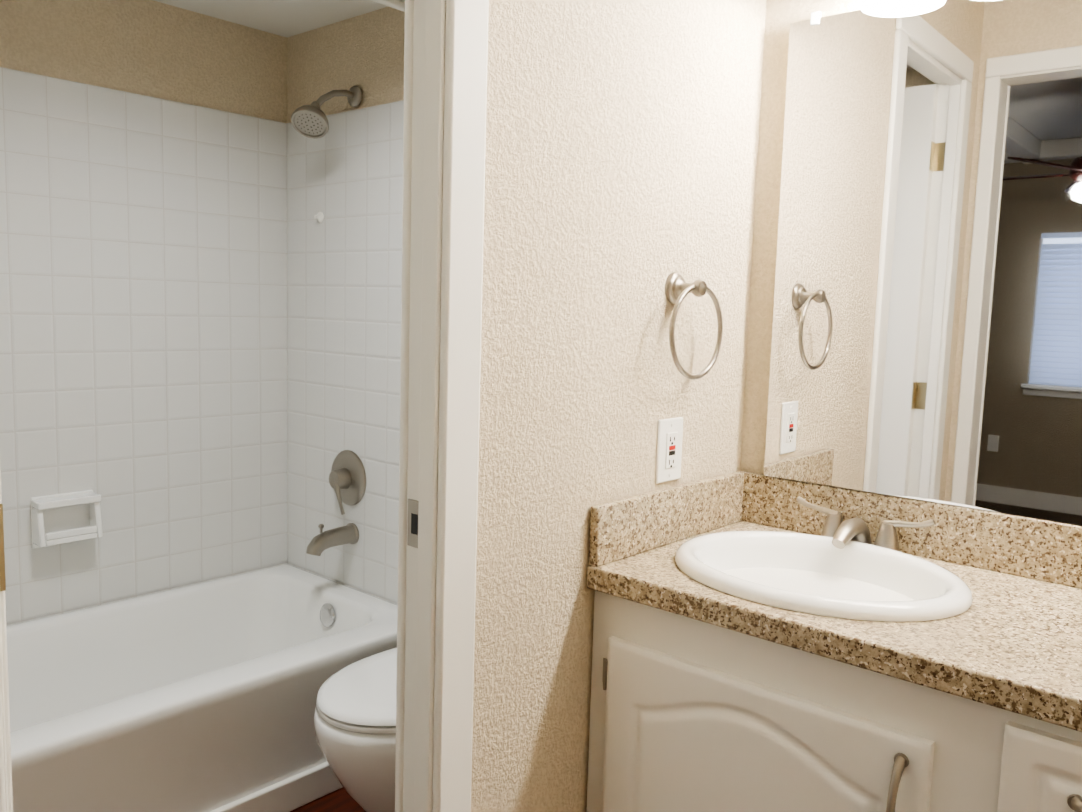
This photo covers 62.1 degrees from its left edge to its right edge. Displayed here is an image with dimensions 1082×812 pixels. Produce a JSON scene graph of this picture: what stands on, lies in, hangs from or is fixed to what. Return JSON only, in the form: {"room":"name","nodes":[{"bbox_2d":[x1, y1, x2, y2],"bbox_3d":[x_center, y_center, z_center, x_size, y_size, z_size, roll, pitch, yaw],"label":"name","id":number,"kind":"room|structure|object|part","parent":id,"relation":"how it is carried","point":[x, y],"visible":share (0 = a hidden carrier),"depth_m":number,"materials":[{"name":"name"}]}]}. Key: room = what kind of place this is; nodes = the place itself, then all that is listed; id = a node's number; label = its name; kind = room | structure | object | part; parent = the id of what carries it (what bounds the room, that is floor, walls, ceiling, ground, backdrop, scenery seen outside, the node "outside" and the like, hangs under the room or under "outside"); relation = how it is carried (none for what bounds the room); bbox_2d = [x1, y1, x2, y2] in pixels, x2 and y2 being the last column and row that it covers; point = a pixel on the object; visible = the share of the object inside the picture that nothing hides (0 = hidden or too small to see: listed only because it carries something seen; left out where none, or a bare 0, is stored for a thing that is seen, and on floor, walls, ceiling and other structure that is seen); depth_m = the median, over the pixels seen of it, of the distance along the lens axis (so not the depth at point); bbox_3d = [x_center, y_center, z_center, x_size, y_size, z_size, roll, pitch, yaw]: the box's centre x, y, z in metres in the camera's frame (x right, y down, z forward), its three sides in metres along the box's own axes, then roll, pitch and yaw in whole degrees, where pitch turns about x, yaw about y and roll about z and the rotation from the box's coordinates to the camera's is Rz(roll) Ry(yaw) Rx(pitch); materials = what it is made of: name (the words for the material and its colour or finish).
{"room":"bathroom","nodes":[
{"label":"bathroom","id":0,"kind":"room"},
{"bbox_2d":[0,0,286,122],"bbox_3d":[-1.432,-0.255,2.453,0.110,2.440,1.627,7,8,41],"label":"wall","id":1,"kind":"structure","parent":0,"point":[153,48],"depth_m":2.60,"materials":[{"name":"beige paint"}]},
{"bbox_2d":[0,67,286,625],"bbox_3d":[-1.360,-0.108,2.466,0.008,1.550,1.530,7,8,41],"label":"wall tile","id":2,"kind":"structure","parent":1,"relation":"attached to","point":[143,316],"depth_m":2.65,"materials":[{"name":"white tile"}]},
{"bbox_2d":[30,490,102,548],"bbox_3d":[-1.324,0.320,2.515,0.066,0.144,0.167,7,8,41],"label":"soap dish","id":3,"kind":"object","parent":2,"relation":"attached to","point":[58,519],"visible":1,"depth_m":2.51,"materials":[{"name":"white ceramic"}]},
{"bbox_2d":[154,0,404,37],"bbox_3d":[-0.713,-1.101,1.808,1.652,0.060,1.530,7,8,41],"label":"ceiling","id":4,"kind":"structure","parent":0,"point":[287,18],"depth_m":2.66,"materials":[{"name":"white paint"}]},
{"bbox_2d":[290,787,365,811],"bbox_3d":[-0.125,1.158,1.413,3.701,0.060,1.847,7,8,41],"label":"floor","id":5,"kind":"structure","parent":0,"point":[341,800],"depth_m":2.29,"materials":[{"name":"brown wood"}]},
{"bbox_2d":[6,564,396,811],"bbox_3d":[-1.089,0.811,2.299,0.787,0.374,1.517,7,8,41],"label":"bathtub","id":6,"kind":"object","parent":5,"relation":"on","point":[200,697],"visible":0.85,"depth_m":2.29,"materials":[{"name":"white ceramic"}]},
{"bbox_2d":[314,648,396,811],"bbox_3d":[-0.256,0.666,2.151,0.450,0.745,0.615,7,8,41],"label":"toilet","id":7,"kind":"object","parent":5,"relation":"on","point":[355,720],"visible":0.25,"depth_m":1.94,"materials":[{"name":"white ceramic"}]},
{"bbox_3d":[-0.279,0.853,2.153,0.396,0.371,0.563,7,8,41],"label":"bowl","id":8,"kind":"part","parent":7,"relation":"part of","materials":[{"name":"white ceramic"}]},
{"bbox_3d":[-0.282,0.661,2.121,0.391,0.013,0.524,7,8,41],"label":"seat","id":9,"kind":"part","parent":7,"relation":"part of","materials":[{"name":"white plastic"}]},
{"bbox_3d":[-0.281,0.642,2.119,0.387,0.023,0.520,7,8,41],"label":"lid","id":10,"kind":"part","parent":7,"relation":"part of","materials":[{"name":"white plastic"}]},
{"bbox_2d":[586,579,1081,811],"bbox_3d":[0.885,0.779,1.200,1.756,0.800,0.554,7,8,41],"label":"bathroom vanity","id":11,"kind":"object","parent":5,"relation":"on","point":[762,643],"depth_m":1.32,"materials":[{"name":"white paint"}]},
{"bbox_3d":[0.308,0.710,1.394,0.533,0.581,0.021,7,8,41],"label":"door","id":12,"kind":"part","parent":11,"relation":"part of","materials":[{"name":"white paint"}]},
{"bbox_2d":[587,559,1081,718],"bbox_3d":[0.908,0.360,1.165,1.756,0.040,0.524,7,8,41],"label":"countertop","id":13,"kind":"structure","parent":11,"relation":"on","point":[1022,644],"depth_m":1.26,"materials":[{"name":"beige stone"}]},
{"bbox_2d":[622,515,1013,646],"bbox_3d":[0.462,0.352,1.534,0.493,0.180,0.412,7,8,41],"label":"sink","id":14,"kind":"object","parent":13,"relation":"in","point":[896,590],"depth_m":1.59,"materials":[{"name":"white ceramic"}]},
{"bbox_2d":[790,495,937,546],"bbox_3d":[0.575,0.234,1.664,0.265,0.082,0.132,7,8,41],"label":"faucet","id":15,"kind":"object","parent":13,"relation":"on","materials":[{"name":"silver metal"}]},
{"bbox_3d":[0.472,0.537,1.202,0.020,0.145,0.040,7,8,41],"label":"handle","id":16,"kind":"part","parent":11,"relation":"part of","materials":[{"name":"silver metal"}]},
{"bbox_3d":[0.692,0.488,1.035,0.300,0.154,0.021,7,8,41],"label":"drawer","id":17,"kind":"part","parent":11,"relation":"part of","materials":[{"name":"white paint"}]},
{"bbox_3d":[0.675,0.478,1.015,0.150,0.021,0.038,7,8,41],"label":"handle","id":18,"kind":"part","parent":11,"relation":"part of","materials":[{"name":"silver metal"}]},
{"bbox_2d":[287,6,404,122],"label":"wall","id":19,"kind":"structure","parent":0,"point":[365,52],"depth_m":2.72,"materials":[{"name":"beige paint"}]},
{"bbox_2d":[286,100,403,604],"bbox_3d":[-0.242,0.071,2.509,1.644,1.850,0.008,7,8,41],"label":"wall tile","id":20,"kind":"structure","parent":19,"relation":"attached to","point":[344,256],"depth_m":2.80,"materials":[{"name":"white tile"}]},
{"bbox_2d":[314,212,323,222],"bbox_3d":[-0.706,-0.598,2.845,0.034,0.034,0.021,7,8,41],"label":"hook","id":21,"kind":"object","parent":20,"relation":"attached to","point":[319,216],"visible":1,"depth_m":2.84,"materials":[{"name":"white plastic"}]},
{"bbox_2d":[291,86,361,138],"bbox_3d":[-0.622,-0.865,2.619,0.103,0.173,0.216,7,8,41],"label":"shower head","id":22,"kind":"object","parent":20,"relation":"attached to","point":[310,120],"visible":1,"depth_m":2.59},
{"bbox_2d":[306,523,358,555],"bbox_3d":[-0.651,0.406,2.784,0.068,0.096,0.169,7,8,41],"label":"tub spout","id":23,"kind":"object","parent":20,"relation":"attached to","point":[322,541],"visible":1,"depth_m":2.77,"materials":[{"name":"silver metal"}]},
{"bbox_2d":[329,450,365,514],"bbox_3d":[-0.628,0.236,2.815,0.176,0.191,0.070,7,8,41],"label":"shower valve","id":24,"kind":"object","parent":20,"relation":"attached to","point":[347,478],"visible":1,"depth_m":2.80,"materials":[{"name":"silver metal"}]},
{"bbox_2d":[371,0,404,11],"bbox_3d":[-0.750,-0.983,1.851,0.056,0.056,1.516,7,8,41],"label":"curtain rod","id":25,"kind":"object","parent":19,"relation":"attached to","point":[398,5],"depth_m":2.27,"materials":[{"name":"white"}]},
{"bbox_2d":[471,0,765,811],"bbox_3d":[0.130,-0.114,1.602,0.068,2.440,0.847,7,8,41],"label":"wall","id":26,"kind":"structure","parent":0,"point":[621,151],"depth_m":1.50,"materials":[{"name":"beige paint"}]},
{"bbox_2d":[395,0,488,811],"bbox_3d":[-0.152,0.106,1.312,0.100,2.050,0.076,7,8,41],"label":"door frame","id":27,"kind":"structure","parent":26,"relation":"attached to","point":[465,85],"depth_m":1.27,"materials":[{"name":"white wood"}]},
{"bbox_2d":[407,499,418,547],"bbox_3d":[-0.183,0.172,1.308,0.032,0.070,0.003,7,8,41],"label":"strike plate","id":28,"kind":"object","parent":27,"relation":"attached to","point":[413,508],"depth_m":1.31,"materials":[{"name":"silver metal"}]},
{"bbox_2d":[411,513,417,534],"bbox_3d":[-0.184,0.172,1.307,0.014,0.030,0.001,7,8,41],"label":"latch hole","id":29,"kind":"structure","parent":28,"relation":"attached to","point":[414,523],"depth_m":1.31,"materials":[{"name":"black"}]},
{"bbox_2d":[588,471,745,566],"bbox_3d":[0.255,0.207,1.720,0.020,0.104,0.501,7,8,41],"label":"backsplash","id":30,"kind":"structure","parent":26,"relation":"attached to","point":[617,525],"depth_m":1.67,"materials":[{"name":"beige stone"}]},
{"bbox_2d":[655,417,682,483],"bbox_3d":[0.245,0.084,1.703,0.010,0.121,0.082,7,8,41],"label":"outlet","id":31,"kind":"object","parent":26,"relation":"attached to","point":[669,448],"visible":1,"depth_m":1.69,"materials":[{"name":"white plastic"}]},
{"bbox_2d":[665,272,722,379],"bbox_3d":[0.270,-0.148,1.657,0.068,0.196,0.176,7,8,41],"label":"ring","id":32,"kind":"object","parent":26,"relation":"attached to","point":[678,288],"visible":1,"depth_m":1.64,"materials":[{"name":"silver metal"}]},
{"bbox_2d":[740,0,908,473],"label":"wall","id":33,"kind":"structure","parent":0,"point":[779,15],"depth_m":1.85,"materials":[{"name":"beige paint"}]},
{"bbox_2d":[742,472,1081,586],"bbox_3d":[1.077,0.273,1.345,1.756,0.104,0.019,7,8,41],"label":"backsplash","id":34,"kind":"structure","parent":33,"relation":"attached to","point":[1038,548],"depth_m":1.60,"materials":[{"name":"beige stone"}]},
{"bbox_2d":[764,0,1081,524],"bbox_3d":[0.971,-0.248,1.393,1.302,0.911,0.032,7,8,41],"label":"vanity mirror","id":35,"kind":"object","parent":33,"relation":"attached to","point":[926,344],"visible":0.94,"depth_m":1.61,"materials":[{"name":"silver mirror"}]},
{"bbox_3d":[-0.553,0.145,0.860,0.070,2.050,0.020,7,8,41],"label":"door frame","id":36,"kind":"structure","parent":0,"visible":0},
{"bbox_2d":[0,600,7,811],"bbox_3d":[-0.545,0.156,0.831,0.047,2.035,0.076,7,8,41],"label":"door frame","id":37,"kind":"structure","parent":36,"relation":"attached to","point":[3,723],"depth_m":0.86,"materials":[{"name":"white wood"}]},
{"bbox_2d":[0,470,12,811],"bbox_3d":[-0.762,0.121,1.071,0.598,2.014,0.171,7,8,41],"label":"room door","id":38,"kind":"structure","parent":36,"relation":"attached to","point":[5,670],"depth_m":0.93,"materials":[{"name":"white wood"}]}
]}

